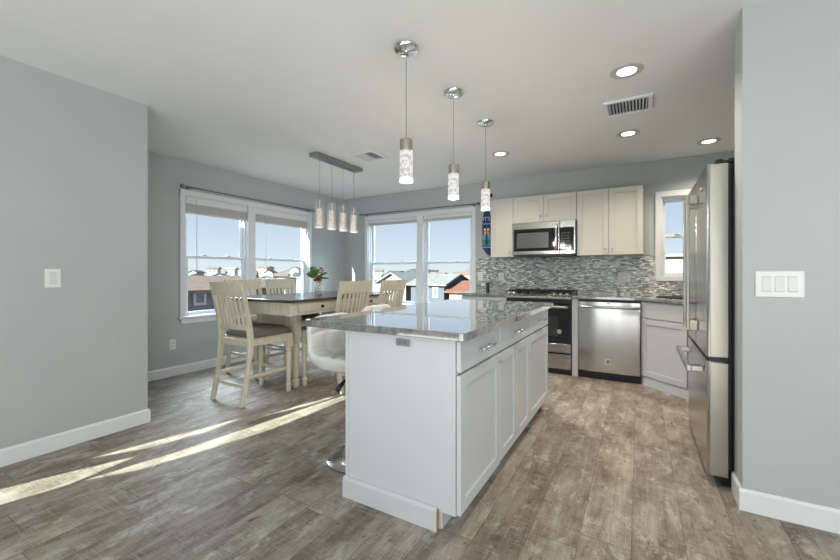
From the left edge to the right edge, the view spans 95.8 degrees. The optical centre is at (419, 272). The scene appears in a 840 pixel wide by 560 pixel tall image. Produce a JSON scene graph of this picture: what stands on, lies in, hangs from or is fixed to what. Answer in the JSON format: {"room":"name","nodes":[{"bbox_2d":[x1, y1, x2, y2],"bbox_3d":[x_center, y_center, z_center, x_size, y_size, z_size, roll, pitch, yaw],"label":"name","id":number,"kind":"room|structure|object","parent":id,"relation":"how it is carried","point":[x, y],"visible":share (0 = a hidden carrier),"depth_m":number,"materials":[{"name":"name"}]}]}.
{"room":"kitchen","nodes":[
{"label":"kitchen","id":0,"kind":"room"},
{"bbox_2d":[0,55,147,448],"bbox_3d":[-3.644,-0.072,3.117,2.772,2.475,1.255,0,0,30],"label":"wall partition","id":1,"kind":"structure","parent":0,"point":[74,154],"depth_m":2.56,"materials":[{"name":"grey paint"}]},
{"bbox_2d":[45,269,60,287],"bbox_3d":[-2.402,0.034,2.484,0.011,0.125,0.080,0,0,30],"label":"light switch","id":2,"kind":"object","parent":1,"relation":"attached to","point":[52,276],"visible":1,"depth_m":2.48,"materials":[{"name":"white plastic"}]},
{"bbox_2d":[0,409,148,466],"bbox_3d":[-2.437,1.113,2.420,0.014,0.105,1.255,0,0,30],"label":"baseboard","id":3,"kind":"structure","parent":1,"relation":"attached to","point":[37,447],"depth_m":2.55,"materials":[{"name":"white paint"}]},
{"bbox_2d":[148,151,343,371],"bbox_3d":[-2.309,-0.072,5.291,0.150,2.475,3.845,0,0,30],"label":"wall","id":4,"kind":"structure","parent":0,"point":[195,342],"depth_m":4.41,"materials":[{"name":"grey paint"}]},
{"bbox_2d":[169,339,175,349],"bbox_3d":[-2.796,0.808,4.287,0.009,0.115,0.070,0,0,30],"label":"wall outlet","id":5,"kind":"object","parent":4,"relation":"attached to","point":[172,343],"visible":1,"depth_m":4.29,"materials":[{"name":"white plastic"}]},
{"bbox_2d":[148,342,301,381],"bbox_3d":[-2.272,1.113,5.191,0.014,0.105,3.681,0,0,30],"label":"baseboard","id":6,"kind":"structure","parent":4,"relation":"attached to","point":[196,366],"depth_m":4.43,"materials":[{"name":"white paint"}]},
{"bbox_2d":[178,189,311,323],"bbox_3d":[-2.303,-0.189,5.255,0.194,1.557,2.060,0,0,30],"label":"window","id":7,"kind":"structure","parent":4,"relation":"in","point":[246,228],"depth_m":5.10,"materials":[{"name":"white paint"}]},
{"bbox_2d":[186,197,246,269],"bbox_3d":[-2.530,-0.462,4.766,0.040,0.854,0.797,0,0,30],"label":"mini blind","id":8,"kind":"object","parent":7,"relation":"attached to","point":[195,206],"visible":1,"depth_m":4.70,"materials":[{"name":"white plastic"}]},
{"bbox_2d":[255,208,307,228],"bbox_3d":[-2.032,-0.437,5.628,0.040,0.904,0.957,0,0,30],"label":"mini blind","id":9,"kind":"object","parent":7,"relation":"attached to","point":[261,216],"visible":0.98,"depth_m":5.58,"materials":[{"name":"white plastic"}]},
{"bbox_2d":[180,184,314,211],"bbox_3d":[-2.219,-0.982,5.196,0.099,0.065,2.060,0,0,30],"label":"curtain rod","id":10,"kind":"object","parent":4,"relation":"attached to","point":[181,185],"visible":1,"depth_m":4.89,"materials":[{"name":"grey metal"}]},
{"bbox_2d":[0,0,766,199],"bbox_3d":[-0.493,-1.370,2.046,9.300,0.120,7.650,0,0,30],"label":"ceiling","id":11,"kind":"structure","parent":0,"point":[252,88],"depth_m":2.56,"materials":[{"name":"paint"}]},
{"bbox_2d":[309,151,362,172],"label":"linear chandelier","id":12,"kind":"object","parent":11,"relation":"hanging from","point":[322,157],"depth_m":4.36,"materials":[{"name":"grey metal"}]},
{"bbox_2d":[317,200,321,226],"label":"pendant lamp","id":13,"kind":"object","parent":12,"relation":"hanging from","point":[319,210],"depth_m":4.18,"materials":[{"name":"white glass"}]},
{"bbox_2d":[329,203,333,228],"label":"pendant lamp","id":14,"kind":"object","parent":12,"relation":"hanging from","point":[331,213],"depth_m":4.35,"materials":[{"name":"white glass"}]},
{"bbox_2d":[341,206,344,230],"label":"pendant lamp","id":15,"kind":"object","parent":12,"relation":"hanging from","point":[342,209],"depth_m":4.52,"materials":[{"name":"white glass"}]},
{"bbox_2d":[352,208,355,231],"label":"pendant lamp","id":16,"kind":"object","parent":12,"relation":"hanging from","point":[353,211],"depth_m":4.68,"materials":[{"name":"white glass"}]},
{"bbox_2d":[349,150,387,162],"bbox_3d":[-0.570,-1.300,4.232,0.310,0.018,0.310,0,0,30],"label":"ceiling vent","id":17,"kind":"object","parent":11,"relation":"in","point":[369,155],"visible":1,"depth_m":4.21,"materials":[{"name":"white metal"}]},
{"bbox_2d":[394,40,418,183],"bbox_3d":[-0.080,-0.919,2.205,0.148,0.780,0.148,0,0,30],"label":"pendant lamp","id":18,"kind":"object","parent":11,"relation":"hanging from","point":[404,48],"visible":1,"depth_m":2.18,"materials":[{"name":"white glass"}]},
{"bbox_2d":[400,138,412,150],"bbox_3d":[-0.080,-0.743,2.205,0.074,0.072,0.074,0,0,30],"label":"socket","id":19,"kind":"object","parent":18,"relation":"attached to","point":[406,144],"depth_m":2.17,"materials":[{"name":"silver metal"}]},
{"bbox_2d":[443,87,463,199],"bbox_3d":[0.242,-0.923,2.747,0.148,0.772,0.148,0,0,30],"label":"pendant lamp","id":20,"kind":"object","parent":11,"relation":"hanging from","point":[452,92],"visible":1,"depth_m":2.72,"materials":[{"name":"white glass"}]},
{"bbox_2d":[448,164,458,173],"bbox_3d":[0.242,-0.751,2.747,0.074,0.072,0.074,0,0,30],"label":"socket","id":21,"kind":"object","parent":20,"relation":"attached to","point":[452,168],"depth_m":2.72,"materials":[{"name":"silver metal"}]},
{"bbox_2d":[477,119,493,210],"bbox_3d":[0.569,-0.928,3.297,0.148,0.762,0.148,0,0,30],"label":"pendant lamp","id":22,"kind":"object","parent":11,"relation":"hanging from","point":[485,185],"visible":1,"depth_m":3.27,"materials":[{"name":"white glass"}]},
{"bbox_2d":[481,181,489,188],"bbox_3d":[0.569,-0.761,3.297,0.074,0.072,0.074,0,0,30],"label":"socket","id":23,"kind":"object","parent":22,"relation":"attached to","point":[484,184],"depth_m":3.27,"materials":[{"name":"silver metal"}]},
{"bbox_2d":[491,151,508,156],"bbox_3d":[0.882,-1.306,4.167,0.196,0.008,0.196,0,0,30],"label":"recessed light","id":24,"kind":"object","parent":11,"relation":"in","point":[497,153],"visible":1,"depth_m":4.15,"materials":[{"name":"grey glass"}]},
{"bbox_2d":[610,63,643,78],"bbox_3d":[1.339,-1.306,2.460,0.196,0.008,0.196,0,0,30],"label":"recessed light","id":25,"kind":"object","parent":11,"relation":"in","point":[628,70],"visible":1,"depth_m":2.45,"materials":[{"name":"grey"}]},
{"bbox_2d":[603,93,652,118],"bbox_3d":[1.625,-1.300,2.965,0.330,0.018,0.310,0,0,30],"label":"ceiling vent","id":26,"kind":"object","parent":11,"relation":"in","point":[640,103],"visible":1,"depth_m":2.95,"materials":[{"name":"white metal"}]},
{"bbox_2d":[616,130,639,137],"bbox_3d":[1.952,-1.306,3.561,0.196,0.008,0.196,0,0,30],"label":"recessed light","id":27,"kind":"object","parent":11,"relation":"in","point":[627,133],"visible":1,"depth_m":3.55,"materials":[{"name":"grey glass"}]},
{"bbox_2d":[697,138,720,144],"bbox_3d":[2.870,-1.306,3.770,0.196,0.008,0.196,0,0,30],"label":"recessed light","id":28,"kind":"object","parent":11,"relation":"in","point":[709,140],"visible":1,"depth_m":3.77,"materials":[{"name":"grey glass"}]},
{"bbox_2d":[0,350,839,559],"bbox_3d":[-0.493,1.225,2.046,9.300,0.120,7.650,0,0,30],"label":"floor","id":29,"kind":"structure","parent":0,"point":[603,469],"depth_m":2.00,"materials":[{"name":"brown wood"}]},
{"bbox_2d":[209,282,292,407],"bbox_3d":[-1.600,0.623,3.619,0.476,1.085,0.592,0,0,30],"label":"dining chair","id":30,"kind":"object","parent":29,"relation":"on","point":[249,335],"visible":1,"depth_m":3.48,"materials":[{"name":"beige paint"}]},
{"bbox_2d":[226,323,289,337],"bbox_3d":[-1.564,0.546,3.680,0.460,0.079,0.450,0,0,30],"label":"cushion","id":31,"kind":"object","parent":30,"relation":"on","point":[261,330],"depth_m":3.55,"materials":[{"name":"brown fabric"}]},
{"bbox_2d":[224,279,285,378],"bbox_3d":[-1.923,0.623,4.482,0.592,1.085,0.476,0,0,30],"label":"dining chair","id":32,"kind":"object","parent":29,"relation":"on","point":[254,284],"visible":0.17,"depth_m":4.44,"materials":[{"name":"beige paint"}]},
{"bbox_2d":[236,316,256,324],"bbox_3d":[-1.861,0.546,4.446,0.450,0.079,0.460,0,0,30],"label":"cushion","id":33,"kind":"object","parent":32,"relation":"on","point":[253,318],"depth_m":4.27,"materials":[{"name":"brown fabric"}]},
{"bbox_2d":[264,279,319,362],"bbox_3d":[-1.648,0.623,4.958,0.592,1.085,0.476,0,0,30],"label":"dining chair","id":34,"kind":"object","parent":29,"relation":"on","point":[269,283],"visible":0.16,"depth_m":4.96,"materials":[{"name":"beige paint"}]},
{"bbox_2d":[301,313,319,319],"bbox_3d":[-1.586,0.546,4.923,0.450,0.079,0.460,0,0,30],"label":"cushion","id":35,"kind":"object","parent":34,"relation":"on","point":[307,316],"depth_m":4.81,"materials":[{"name":"fabric"}]},
{"bbox_2d":[227,291,390,387],"bbox_3d":[-1.186,0.708,4.415,0.971,0.915,1.660,0,0,30],"label":"dining table","id":36,"kind":"object","parent":29,"relation":"on","point":[287,310],"visible":0.39,"depth_m":3.85,"materials":[{"name":"brown wood"}]},
{"bbox_2d":[306,266,328,293],"bbox_3d":[-1.203,0.086,4.448,0.269,0.327,0.124,0,0,30],"label":"flower vase","id":37,"kind":"object","parent":36,"relation":"on","point":[313,272],"visible":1,"depth_m":4.42,"materials":[{"name":"clear glass"}]},
{"bbox_2d":[307,313,347,473],"bbox_3d":[-0.422,0.717,2.409,0.461,0.897,0.430,0,0,30],"label":"bar stool","id":38,"kind":"object","parent":29,"relation":"on","point":[325,347],"visible":0.42,"depth_m":2.33,"materials":[{"name":"white leather"}]},
{"bbox_2d":[301,280,371,393],"bbox_3d":[-0.871,0.623,3.979,0.592,1.085,0.476,0,0,30],"label":"dining chair","id":39,"kind":"object","parent":29,"relation":"on","point":[345,287],"visible":0.44,"depth_m":3.88,"materials":[{"name":"beige paint"}]},
{"bbox_2d":[360,304,390,311],"bbox_3d":[-0.185,0.708,2.901,0.461,0.915,0.430,0,0,30],"label":"bar stool","id":40,"kind":"object","parent":29,"relation":"on","point":[379,306],"visible":0.02,"depth_m":2.96,"materials":[{"name":"white plastic"}]},
{"bbox_2d":[377,280,405,306],"bbox_3d":[-0.520,0.623,4.492,0.592,1.085,0.476,0,0,30],"label":"dining chair","id":41,"kind":"object","parent":29,"relation":"on","point":[396,286],"visible":0.14,"depth_m":4.34,"materials":[{"name":"beige paint"}]},
{"bbox_2d":[342,309,547,532],"bbox_3d":[0.366,0.730,2.616,0.697,0.870,1.873,0,0,30],"label":"kitchen island","id":42,"kind":"object","parent":29,"relation":"on","point":[428,422],"visible":0.94,"depth_m":1.86,"materials":[{"name":"white paint"}]},
{"bbox_2d":[396,338,409,346],"bbox_3d":[-0.081,0.331,1.807,0.080,0.032,0.009,0,0,30],"label":"outlet","id":43,"kind":"object","parent":42,"relation":"attached to","point":[400,342],"depth_m":1.80,"materials":[{"name":"grey plastic"}]},
{"bbox_2d":[305,299,552,341],"bbox_3d":[0.257,0.276,2.689,0.965,0.037,1.935,0,0,30],"label":"island countertop","id":44,"kind":"structure","parent":42,"relation":"on","point":[460,320],"depth_m":2.10,"materials":[{"name":"grey stone"}]},
{"bbox_2d":[462,295,506,300],"bbox_3d":[0.944,0.728,5.073,0.600,0.874,0.644,0,0,30],"label":"base cabinet","id":45,"kind":"object","parent":29,"relation":"on","point":[496,298],"visible":0.06,"depth_m":4.82,"materials":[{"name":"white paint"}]},
{"bbox_2d":[458,291,511,296],"bbox_3d":[0.930,0.274,5.088,0.644,0.034,0.632,0,0,30],"label":"countertop","id":46,"kind":"structure","parent":45,"relation":"on","point":[469,293],"depth_m":4.89,"materials":[{"name":"grey stone"}]},
{"bbox_2d":[486,274,488,290],"bbox_3d":[0.952,0.133,5.339,0.044,0.246,0.043,0,0,30],"label":"bottle","id":47,"kind":"object","parent":46,"relation":"on","point":[487,283],"visible":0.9,"depth_m":5.33,"materials":[{"name":"green glass"}]},
{"bbox_2d":[505,289,578,374],"bbox_3d":[1.519,0.689,4.707,0.749,0.952,0.688,0,0,30],"label":"range","id":48,"kind":"object","parent":29,"relation":"on","point":[559,324],"visible":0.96,"depth_m":4.36,"materials":[{"name":"black metal"}]},
{"bbox_2d":[506,292,577,295],"bbox_3d":[1.536,0.255,4.737,0.749,0.010,0.620,0,0,30],"label":"cooktop","id":49,"kind":"object","parent":48,"relation":"in","point":[517,293],"depth_m":4.55,"materials":[{"name":"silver metal"}]},
{"bbox_2d":[572,299,578,375],"bbox_3d":[1.900,0.729,4.545,0.066,0.873,0.602,0,0,30],"label":"filler panel","id":50,"kind":"object","parent":29,"relation":"on","point":[575,302],"visible":0.48,"depth_m":4.29,"materials":[{"name":"white paint"}]},
{"bbox_2d":[578,299,640,383],"bbox_3d":[2.171,0.729,4.331,0.610,0.873,0.688,0,0,30],"label":"dishwasher","id":51,"kind":"object","parent":29,"relation":"on","point":[609,330],"visible":1,"depth_m":4.07,"materials":[{"name":"silver metal"}]},
{"bbox_2d":[641,301,690,399],"bbox_3d":[2.904,0.729,3.771,1.222,0.873,0.939,0,0,30],"label":"base cabinet","id":52,"kind":"object","parent":29,"relation":"on","point":[663,369],"visible":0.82,"depth_m":3.71,"materials":[{"name":"white paint"}]},
{"bbox_2d":[572,293,682,303],"bbox_3d":[2.603,0.274,3.929,1.900,0.034,0.966,0,0,30],"label":"countertop","id":53,"kind":"structure","parent":52,"relation":"on","point":[627,297],"depth_m":4.09,"materials":[{"name":"grey stone"}]},
{"bbox_2d":[656,296,682,298],"bbox_3d":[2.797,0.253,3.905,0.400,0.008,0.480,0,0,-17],"label":"sink","id":54,"kind":"object","parent":53,"relation":"in","point":[680,297],"visible":0.37,"depth_m":4.03,"materials":[{"name":"metal"}]},
{"bbox_2d":[676,158,734,487],"bbox_3d":[2.144,0.269,2.293,0.940,1.793,0.909,0,0,30],"label":"refrigerator","id":55,"kind":"object","parent":29,"relation":"on","point":[709,207],"visible":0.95,"depth_m":2.08,"materials":[{"name":"silver metal"}]},
{"bbox_2d":[344,151,734,318],"bbox_3d":[1.243,-0.072,5.373,5.920,2.475,0.150,0,0,30],"label":"wall","id":56,"kind":"structure","parent":0,"point":[681,173],"depth_m":5.11,"materials":[{"name":"grey paint"}]},
{"bbox_2d":[359,202,479,216],"bbox_3d":[-0.080,-0.985,5.992,2.190,0.065,0.099,0,0,30],"label":"curtain rod","id":57,"kind":"object","parent":56,"relation":"attached to","point":[477,203],"visible":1,"depth_m":5.88,"materials":[{"name":"grey metal"}]},
{"bbox_2d":[365,207,475,305],"bbox_3d":[-0.034,-0.189,6.084,2.067,1.557,0.194,0,0,30],"label":"window","id":58,"kind":"structure","parent":56,"relation":"in","point":[422,262],"depth_m":5.99,"materials":[{"name":"white paint"}]},
{"bbox_2d":[369,217,416,225],"bbox_3d":[-0.454,-0.845,6.278,0.957,0.089,0.028,0,0,30],"label":"mini blind","id":59,"kind":"object","parent":58,"relation":"attached to","point":[413,219],"visible":1,"depth_m":6.26,"materials":[{"name":"white plastic"}]},
{"bbox_2d":[424,212,471,221],"bbox_3d":[0.410,-0.845,5.779,0.804,0.089,0.028,0,0,30],"label":"mini blind","id":60,"kind":"object","parent":58,"relation":"attached to","point":[459,216],"visible":1,"depth_m":5.75,"materials":[{"name":"white plastic"}]},
{"bbox_2d":[478,272,482,279],"bbox_3d":[0.872,0.045,5.481,0.070,0.115,0.009,0,0,30],"label":"wall outlet","id":61,"kind":"object","parent":56,"relation":"attached to","point":[480,274],"visible":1,"depth_m":5.48,"materials":[{"name":"white plastic"}]},
{"bbox_2d":[482,210,490,255],"bbox_3d":[0.958,-0.587,5.437,0.143,0.691,0.024,0,0,30],"label":"wall sign","id":62,"kind":"object","parent":56,"relation":"attached to","point":[486,223],"visible":0.99,"depth_m":5.43,"materials":[{"name":"blue paint"}]},
{"bbox_2d":[499,272,503,280],"bbox_3d":[1.141,0.050,5.326,0.070,0.115,0.009,0,0,30],"label":"wall outlet","id":63,"kind":"object","parent":56,"relation":"attached to","point":[501,274],"visible":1,"depth_m":5.32,"materials":[{"name":"white plastic"}]},
{"bbox_2d":[491,198,519,257],"bbox_3d":[1.152,-0.590,5.122,0.301,0.766,0.376,0,0,30],"label":"upper cabinet","id":64,"kind":"object","parent":56,"relation":"attached to","point":[501,209],"visible":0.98,"depth_m":4.99,"materials":[{"name":"white paint"}]},
{"bbox_2d":[513,192,576,223],"bbox_3d":[1.616,-0.804,4.854,0.763,0.338,0.376,0,0,30],"label":"upper cabinet","id":65,"kind":"object","parent":56,"relation":"attached to","point":[560,206],"visible":0.9,"depth_m":4.71,"materials":[{"name":"white paint"}]},
{"bbox_2d":[512,220,576,257],"bbox_3d":[1.594,-0.421,4.816,0.757,0.421,0.464,0,0,30],"label":"microwave","id":66,"kind":"object","parent":65,"relation":"attached to","point":[547,238],"visible":0.98,"depth_m":4.65,"materials":[{"name":"silver metal"}]},
{"bbox_2d":[476,255,682,295],"bbox_3d":[2.250,0.023,4.699,3.302,0.468,0.012,0,0,30],"label":"backsplash","id":67,"kind":"structure","parent":56,"relation":"attached to","point":[592,274],"depth_m":4.83,"materials":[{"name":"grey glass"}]},
{"bbox_2d":[577,185,642,256],"bbox_3d":[2.245,-0.590,4.491,0.681,0.766,0.376,0,0,30],"label":"upper cabinet","id":68,"kind":"object","parent":56,"relation":"attached to","point":[609,221],"visible":1,"depth_m":4.35,"materials":[{"name":"white paint"}]},
{"bbox_2d":[618,273,629,281],"bbox_3d":[2.455,0.053,4.567,0.131,0.115,0.009,0,0,30],"label":"wall outlet","id":69,"kind":"object","parent":56,"relation":"attached to","point":[622,277],"visible":1,"depth_m":4.57,"materials":[{"name":"white plastic"}]},
{"bbox_2d":[655,189,690,280],"bbox_3d":[3.048,-0.422,4.317,0.638,1.034,0.173,0,0,30],"label":"window","id":70,"kind":"structure","parent":56,"relation":"in","point":[661,198],"depth_m":4.39,"materials":[{"name":"white paint"}]},
{"bbox_2d":[735,0,839,508],"bbox_3d":[2.763,-0.072,1.294,2.609,2.475,0.175,0,0,30],"label":"wall","id":71,"kind":"structure","parent":0,"point":[787,52],"depth_m":1.79,"materials":[{"name":"grey paint"}]},
{"bbox_2d":[731,472,741,507],"bbox_3d":[1.627,1.113,1.950,0.014,0.105,0.175,0,0,30],"label":"baseboard","id":72,"kind":"structure","parent":71,"relation":"attached to","point":[735,484],"depth_m":1.94,"materials":[{"name":"white paint"}]},
{"bbox_2d":[755,271,804,297],"bbox_3d":[1.703,0.053,1.798,0.175,0.125,0.011,0,0,30],"label":"light switch","id":73,"kind":"object","parent":71,"relation":"attached to","point":[787,284],"visible":1,"depth_m":1.79,"materials":[{"name":"white plastic"}]},
{"bbox_2d":[739,487,839,533],"bbox_3d":[2.710,1.113,1.216,2.623,0.105,0.014,0,0,30],"label":"baseboard","id":74,"kind":"structure","parent":71,"relation":"attached to","point":[825,518],"depth_m":1.77,"materials":[{"name":"white paint"}]},
{"label":"outside","id":75,"kind":"structure","parent":0,"visible":0},
{"bbox_3d":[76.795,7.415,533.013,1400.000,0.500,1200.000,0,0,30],"label":"ground","id":76,"kind":"structure","parent":75,"visible":0},
{"bbox_2d":[188,273,202,275],"bbox_3d":[-53.353,3.575,88.621,3.824,7.180,3.179,0,0,24],"label":"house","id":77,"kind":"structure","parent":76,"relation":"on","point":[189,274],"depth_m":87.82,"materials":[{"name":"white"}]},
{"bbox_2d":[188,270,205,275],"bbox_3d":[-63.763,3.194,108.291,3.653,7.942,3.043,0,0,17],"label":"house","id":78,"kind":"structure","parent":76,"relation":"on","point":[191,271],"depth_m":107.51,"materials":[{"name":"grey"}]},
{"bbox_2d":[206,267,221,275],"bbox_3d":[-62.160,2.675,114.587,3.461,8.980,2.889,0,0,-4],"label":"house","id":79,"kind":"structure","parent":76,"relation":"on","point":[210,270],"depth_m":113.45,"materials":[{"name":"white"}]},
{"bbox_2d":[211,273,227,275],"bbox_3d":[-50.486,3.644,96.204,3.640,7.041,3.032,0,0,-3],"label":"house","id":80,"kind":"structure","parent":76,"relation":"on","point":[218,274],"depth_m":94.98,"materials":[{"name":"grey"}]},
{"bbox_2d":[224,267,238,274],"bbox_3d":[-57.888,2.672,116.641,3.390,8.985,2.832,0,0,1],"label":"house","id":81,"kind":"structure","parent":76,"relation":"on","point":[228,270],"depth_m":115.55,"materials":[{"name":"white"}]},
{"bbox_2d":[188,275,288,310],"bbox_3d":[-11.375,3.645,16.498,6.800,7.040,8.600,0,0,30],"label":"house","id":82,"kind":"structure","parent":76,"relation":"on","point":[199,291],"depth_m":15.34,"materials":[{"name":"grey"}]},
{"bbox_2d":[257,266,273,276],"bbox_3d":[-50.326,2.472,123.628,4.606,9.387,3.805,0,0,21],"label":"house","id":83,"kind":"structure","parent":76,"relation":"on","point":[260,269],"depth_m":122.38,"materials":[{"name":"white"}]},
{"bbox_2d":[263,270,277,276],"bbox_3d":[-46.101,3.112,117.199,3.397,8.107,2.837,0,0,13],"label":"house","id":84,"kind":"structure","parent":76,"relation":"on","point":[270,273],"depth_m":116.17,"materials":[{"name":"grey"}]},
{"bbox_2d":[273,273,290,276],"bbox_3d":[-35.194,3.587,96.730,3.751,7.156,3.121,0,0,-3],"label":"house","id":85,"kind":"structure","parent":76,"relation":"on","point":[274,274],"depth_m":95.90,"materials":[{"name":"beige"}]},
{"bbox_2d":[271,276,295,292],"bbox_3d":[-29.180,3.935,80.925,4.987,6.460,4.110,0,0,5],"label":"house","id":86,"kind":"structure","parent":76,"relation":"on","point":[278,277],"depth_m":79.26,"materials":[{"name":"grey"}]},
{"bbox_2d":[289,267,300,276],"bbox_3d":[-39.698,2.608,121.164,3.384,9.113,2.827,0,0,7],"label":"house","id":87,"kind":"structure","parent":76,"relation":"on","point":[293,269],"depth_m":120.10,"materials":[{"name":"white"}]},
{"bbox_2d":[292,272,300,292],"bbox_3d":[-29.984,3.501,95.304,3.358,7.327,2.806,0,0,10],"label":"house","id":88,"kind":"structure","parent":76,"relation":"on","point":[297,275],"depth_m":94.24,"materials":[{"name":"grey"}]},
{"bbox_2d":[374,280,378,291],"bbox_3d":[-9.121,4.375,84.163,4.158,5.580,3.446,0,0,15],"label":"house","id":89,"kind":"structure","parent":76,"relation":"on","point":[376,286],"depth_m":82.78,"materials":[{"name":"grey"}]},
{"bbox_2d":[374,274,382,279],"bbox_3d":[-11.892,3.656,103.878,3.479,7.017,2.903,0,0,6],"label":"house","id":90,"kind":"structure","parent":76,"relation":"on","point":[376,276],"depth_m":102.70,"materials":[{"name":"white"}]},
{"bbox_2d":[374,270,383,274],"bbox_3d":[-13.700,3.011,124.974,3.394,8.309,2.835,0,0,2],"label":"house","id":91,"kind":"structure","parent":76,"relation":"on","point":[375,271],"depth_m":123.85,"materials":[{"name":"white"}]},
{"bbox_2d":[374,272,415,300],"bbox_3d":[-1.012,3.545,33.147,3.200,7.240,5.600,0,0,30],"label":"house","id":92,"kind":"structure","parent":76,"relation":"on","point":[408,276],"depth_m":30.99,"materials":[{"name":"beige"}]},
{"bbox_2d":[406,274,468,301],"bbox_3d":[1.789,3.615,31.299,3.500,7.100,5.600,0,0,30],"label":"house","id":93,"kind":"structure","parent":76,"relation":"on","point":[437,283],"depth_m":29.16,"materials":[{"name":"stone"}]},
{"bbox_2d":[444,280,468,298],"bbox_3d":[5.686,3.880,29.049,5.800,6.570,5.600,0,0,30],"label":"house","id":94,"kind":"structure","parent":76,"relation":"on","point":[461,285],"depth_m":28.16,"materials":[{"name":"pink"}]},
{"bbox_2d":[462,269,468,278],"bbox_3d":[11.640,3.005,62.562,6.600,8.320,8.600,0,0,30],"label":"house","id":95,"kind":"structure","parent":76,"relation":"on","point":[466,273],"depth_m":60.43,"materials":[{"name":"beige"}]},
{"bbox_2d":[666,254,682,272],"bbox_3d":[15.598,3.055,21.017,9.600,8.220,6.600,0,0,30],"label":"house","id":96,"kind":"structure","parent":76,"relation":"on","point":[674,262],"depth_m":19.12,"materials":[{"name":"beige paint"}]},
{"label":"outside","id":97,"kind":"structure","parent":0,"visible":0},
{"bbox_2d":[204,269,415,275],"bbox_3d":[-89.682,1.071,395.228,477.351,12.589,440.422,0,0,30],"label":"hills","id":98,"kind":"structure","parent":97,"point":[411,270],"depth_m":408.67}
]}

